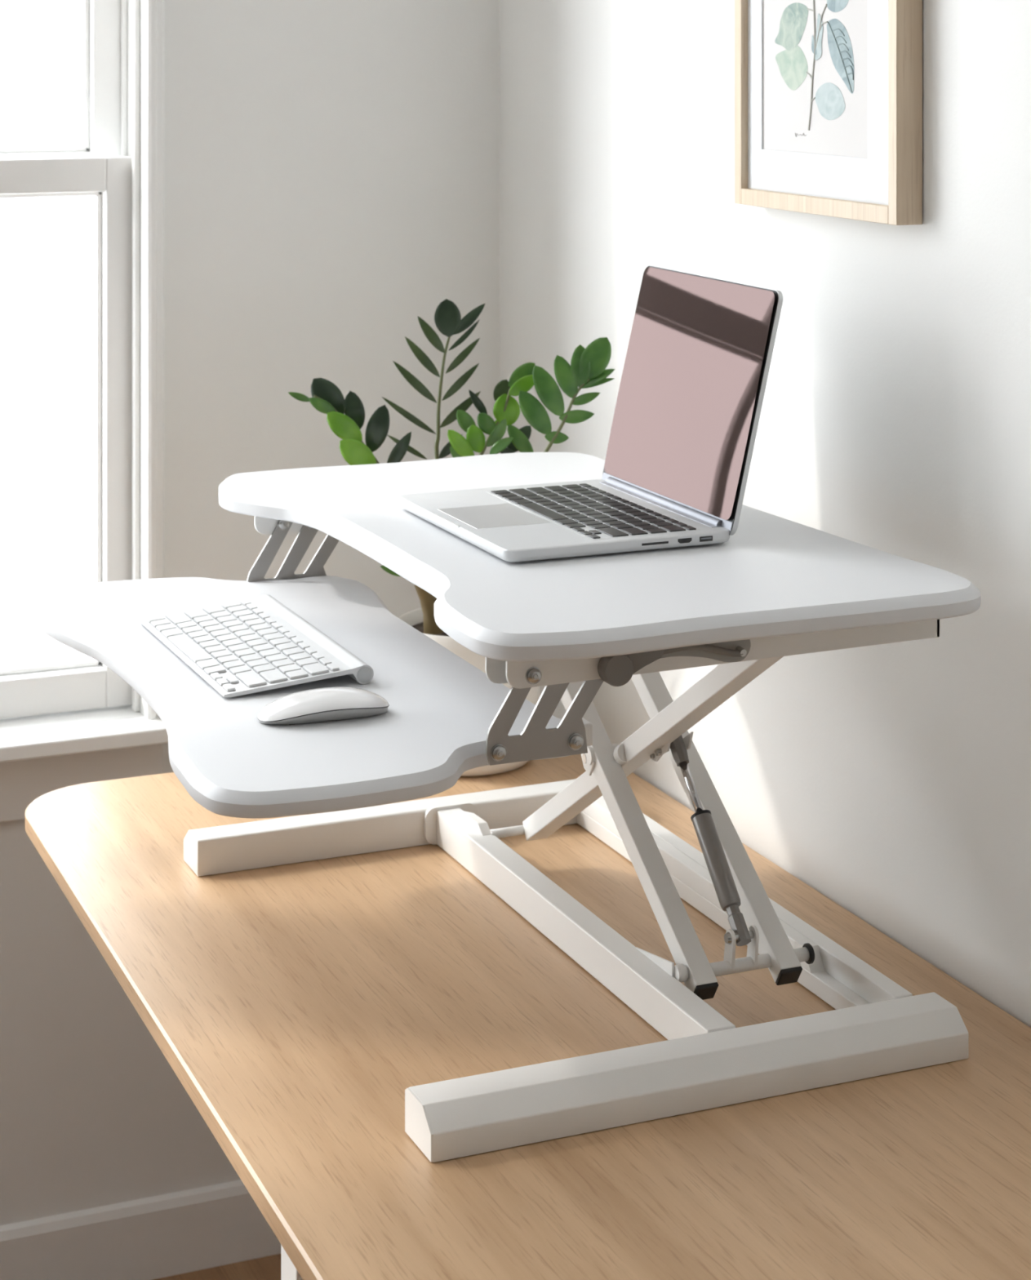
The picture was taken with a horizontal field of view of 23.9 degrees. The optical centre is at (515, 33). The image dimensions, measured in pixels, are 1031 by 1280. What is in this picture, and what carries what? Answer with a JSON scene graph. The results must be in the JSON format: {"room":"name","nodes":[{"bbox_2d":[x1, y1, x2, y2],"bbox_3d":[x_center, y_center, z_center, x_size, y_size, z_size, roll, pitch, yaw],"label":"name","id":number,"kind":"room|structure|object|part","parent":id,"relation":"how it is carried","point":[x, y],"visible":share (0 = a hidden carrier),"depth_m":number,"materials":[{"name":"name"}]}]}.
{"room":"home office","nodes":[
{"label":"home office","id":0,"kind":"room"},
{"bbox_2d":[151,1253,280,1279],"bbox_3d":[-0.531,1.645,0.738,3.000,0.050,4.444,0,0,-23],"label":"floor","id":1,"kind":"structure","parent":0,"point":[265,1268],"depth_m":3.18,"materials":[{"name":"brown wood"}]},
{"bbox_2d":[25,754,1030,1279],"bbox_3d":[0.063,1.260,2.205,0.746,0.720,1.778,0,0,-23],"label":"desk","id":2,"kind":"object","parent":1,"relation":"on","point":[296,1006],"visible":0.75,"depth_m":2.11,"materials":[{"name":"brown wood"}]},
{"bbox_3d":[-0.170,1.271,2.047,0.044,0.698,0.044,0,0,-23],"label":"leg","id":3,"kind":"part","parent":2,"relation":"part of","materials":[{"name":"white"}]},
{"bbox_2d":[288,298,614,776],"bbox_3d":[-0.056,0.614,3.007,0.407,0.572,0.192,0,0,22],"label":"potted plant","id":4,"kind":"object","parent":2,"relation":"on","point":[588,366],"visible":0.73,"depth_m":2.97,"materials":[{"name":"green plant"}]},
{"bbox_3d":[-0.163,0.594,2.994,0.170,0.299,0.026,0,0,-10],"label":"stem","id":5,"kind":"part","parent":4,"relation":"part of","materials":[{"name":"green plant"}]},
{"bbox_3d":[-0.118,0.677,3.002,0.067,0.156,0.029,0,0,-12],"label":"stem","id":6,"kind":"part","parent":4,"relation":"part of","materials":[{"name":"brown"}]},
{"bbox_3d":[-0.081,0.557,3.013,0.039,0.370,0.006,0,0,-6],"label":"stem","id":7,"kind":"part","parent":4,"relation":"part of","materials":[{"name":"green plant"}]},
{"bbox_3d":[-0.060,0.813,3.016,0.179,0.173,0.179,0,0,-23],"label":"pot","id":8,"kind":"part","parent":4,"relation":"part of","materials":[{"name":"white ceramic"}]},
{"bbox_3d":[-0.046,0.588,2.970,0.052,0.311,0.067,0,0,-40],"label":"stem","id":9,"kind":"part","parent":4,"relation":"part of","materials":[{"name":"green plant"}]},
{"bbox_3d":[0.007,0.570,2.920,0.188,0.347,0.070,0,0,37],"label":"stem","id":10,"kind":"part","parent":4,"relation":"part of","materials":[{"name":"green plant"}]},
{"bbox_2d":[26,452,981,1162],"bbox_3d":[-0.053,0.695,2.388,0.715,0.410,0.832,0,0,-23],"label":"standing desk converter","id":11,"kind":"object","parent":2,"relation":"on","point":[778,588],"visible":0.96,"depth_m":2.20,"materials":[{"name":"white laminate"}]},
{"bbox_2d":[138,594,373,697],"bbox_3d":[-0.257,0.591,2.358,0.143,0.018,0.309,0,0,-23],"label":"keyboard","id":12,"kind":"object","parent":11,"relation":"on","point":[244,646],"visible":1,"depth_m":2.33,"materials":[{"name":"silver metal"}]},
{"bbox_3d":[-0.087,0.531,2.759,0.436,0.039,0.012,0,0,-23],"label":"rail","id":13,"kind":"part","parent":11,"relation":"part of","materials":[{"name":"white metal"}]},
{"bbox_2d":[26,575,569,818],"bbox_3d":[-0.220,0.610,2.335,0.366,0.020,0.798,0,0,-23],"label":"keyboard tray","id":14,"kind":"object","parent":11,"relation":"on","point":[433,730],"depth_m":2.16,"materials":[{"name":"white laminate"}]},
{"bbox_2d":[257,686,389,724],"bbox_3d":[-0.169,0.589,2.138,0.117,0.022,0.060,0,0,-23],"label":"mouse","id":15,"kind":"object","parent":11,"relation":"on","point":[338,703],"visible":1,"depth_m":2.12,"materials":[{"name":"white plastic"}]},
{"bbox_3d":[-0.006,0.861,2.624,0.045,0.010,0.010,0,0,-23],"label":"pivot rod","id":16,"kind":"part","parent":11,"relation":"part of","materials":[{"name":"white metal"}]},
{"bbox_2d":[398,265,782,562],"bbox_3d":[0.068,0.369,2.428,0.292,0.242,0.296,0,0,-23],"label":"laptop","id":17,"kind":"object","parent":11,"relation":"on","point":[692,388],"visible":1,"depth_m":2.43,"materials":[{"name":"silver metal"}]},
{"bbox_3d":[0.172,0.359,2.472,0.052,0.218,0.291,0,0,-23],"label":"screen glass","id":18,"kind":"part","parent":17,"relation":"part of","materials":[{"name":"pink glass"}]},
{"bbox_3d":[0.176,0.365,2.474,0.058,0.234,0.295,0,0,-23],"label":"lid","id":19,"kind":"part","parent":17,"relation":"part of","materials":[{"name":"silver metal"}]},
{"bbox_2d":[218,452,981,662],"bbox_3d":[0.040,0.501,2.425,0.506,0.022,0.822,0,0,-23],"label":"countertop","id":20,"kind":"structure","parent":11,"relation":"on","point":[775,575],"depth_m":2.20,"materials":[{"name":"white laminate"}]},
{"bbox_3d":[0.099,0.538,2.076,0.058,0.033,0.014,0,0,-23],"label":"release handle","id":21,"kind":"part","parent":11,"relation":"part of","materials":[{"name":"grey plastic"}]},
{"bbox_3d":[0.081,0.710,2.428,0.022,0.338,0.478,0,0,-23],"label":"scissor leg","id":22,"kind":"part","parent":11,"relation":"part of","materials":[{"name":"white metal"}]},
{"bbox_3d":[0.124,0.700,2.389,0.025,0.340,0.537,0,0,-23],"label":"scissor leg","id":23,"kind":"part","parent":11,"relation":"part of","materials":[{"name":"white metal"}]},
{"bbox_3d":[0.169,0.725,2.337,0.008,0.050,0.049,0,0,-23],"label":"piston rod","id":24,"kind":"part","parent":11,"relation":"part of","materials":[{"name":"grey metal"}]},
{"bbox_3d":[0.180,0.531,2.132,0.436,0.039,0.024,0,0,-23],"label":"rail","id":25,"kind":"part","parent":11,"relation":"part of","materials":[{"name":"white metal"}]},
{"bbox_3d":[0.160,0.708,2.460,0.022,0.335,0.482,0,0,-23],"label":"scissor leg","id":26,"kind":"part","parent":11,"relation":"part of","materials":[{"name":"white metal"}]},
{"bbox_3d":[0.215,0.860,2.248,0.124,0.012,0.012,0,0,-23],"label":"cross rod","id":27,"kind":"part","parent":11,"relation":"part of","materials":[{"name":"white metal"}]},
{"bbox_2d":[0,0,500,1225],"bbox_3d":[-1.433,0.260,2.856,3.300,2.820,0.160,0,0,-23],"label":"wall","id":28,"kind":"structure","parent":0,"point":[332,167],"depth_m":3.23,"materials":[{"name":"white paint"}]},
{"bbox_2d":[0,0,168,822],"bbox_3d":[-1.089,0.061,2.964,1.367,1.882,0.221,0,0,-23],"label":"window","id":29,"kind":"structure","parent":28,"relation":"in","point":[63,724],"depth_m":3.19,"materials":[{"name":"white paint"}]},
{"bbox_3d":[-1.113,-0.328,3.033,1.259,1.045,0.035,0,0,-23],"label":"sash","id":30,"kind":"part","parent":29,"relation":"part of","materials":[{"name":"white paint"}]},
{"bbox_3d":[-1.092,0.524,2.983,1.259,0.723,0.043,0,0,-23],"label":"sash","id":31,"kind":"part","parent":29,"relation":"part of","materials":[{"name":"white paint"}]},
{"bbox_3d":[-1.063,0.005,2.915,1.327,1.770,0.021,0,0,-23],"label":"casing","id":32,"kind":"part","parent":29,"relation":"part of","materials":[{"name":"white paint"}]},
{"bbox_2d":[0,1179,280,1279],"bbox_3d":[-1.399,1.569,2.776,2.999,0.101,0.014,0,0,-23],"label":"baseboard","id":33,"kind":"structure","parent":28,"relation":"attached to","point":[193,1229],"depth_m":3.16,"materials":[{"name":"white paint"}]},
{"bbox_2d":[500,0,1030,1027],"bbox_3d":[0.918,0.260,1.355,0.150,2.820,4.444,0,0,-23],"label":"wall","id":34,"kind":"structure","parent":0,"point":[892,781],"depth_m":2.49,"materials":[{"name":"white paint"}]},
{"bbox_2d":[734,0,922,225],"bbox_3d":[0.320,-0.044,2.527,0.030,0.462,0.333,0,0,-23],"label":"picture frame","id":35,"kind":"object","parent":34,"relation":"hanging from","point":[828,93],"visible":1,"depth_m":2.50,"materials":[{"name":"brown wood"}]},
{"bbox_3d":[0.312,-0.036,2.534,0.002,0.275,0.026,0,0,-23],"label":"painted stem","id":36,"kind":"part","parent":35,"relation":"part of","materials":[{"name":"grey paper"}]},
{"bbox_2d":[763,0,867,158],"bbox_3d":[0.312,-0.046,2.536,0.001,0.352,0.227,0,0,-23],"label":"art print","id":37,"kind":"object","parent":35,"relation":"attached to","point":[815,51],"depth_m":2.53,"materials":[{"name":"white paper"}]},
{"bbox_3d":[0.317,-0.006,2.522,0.002,0.049,0.025,0,0,-23],"label":"painted stem","id":38,"kind":"part","parent":35,"relation":"part of","materials":[{"name":"grey paper"}]}
]}

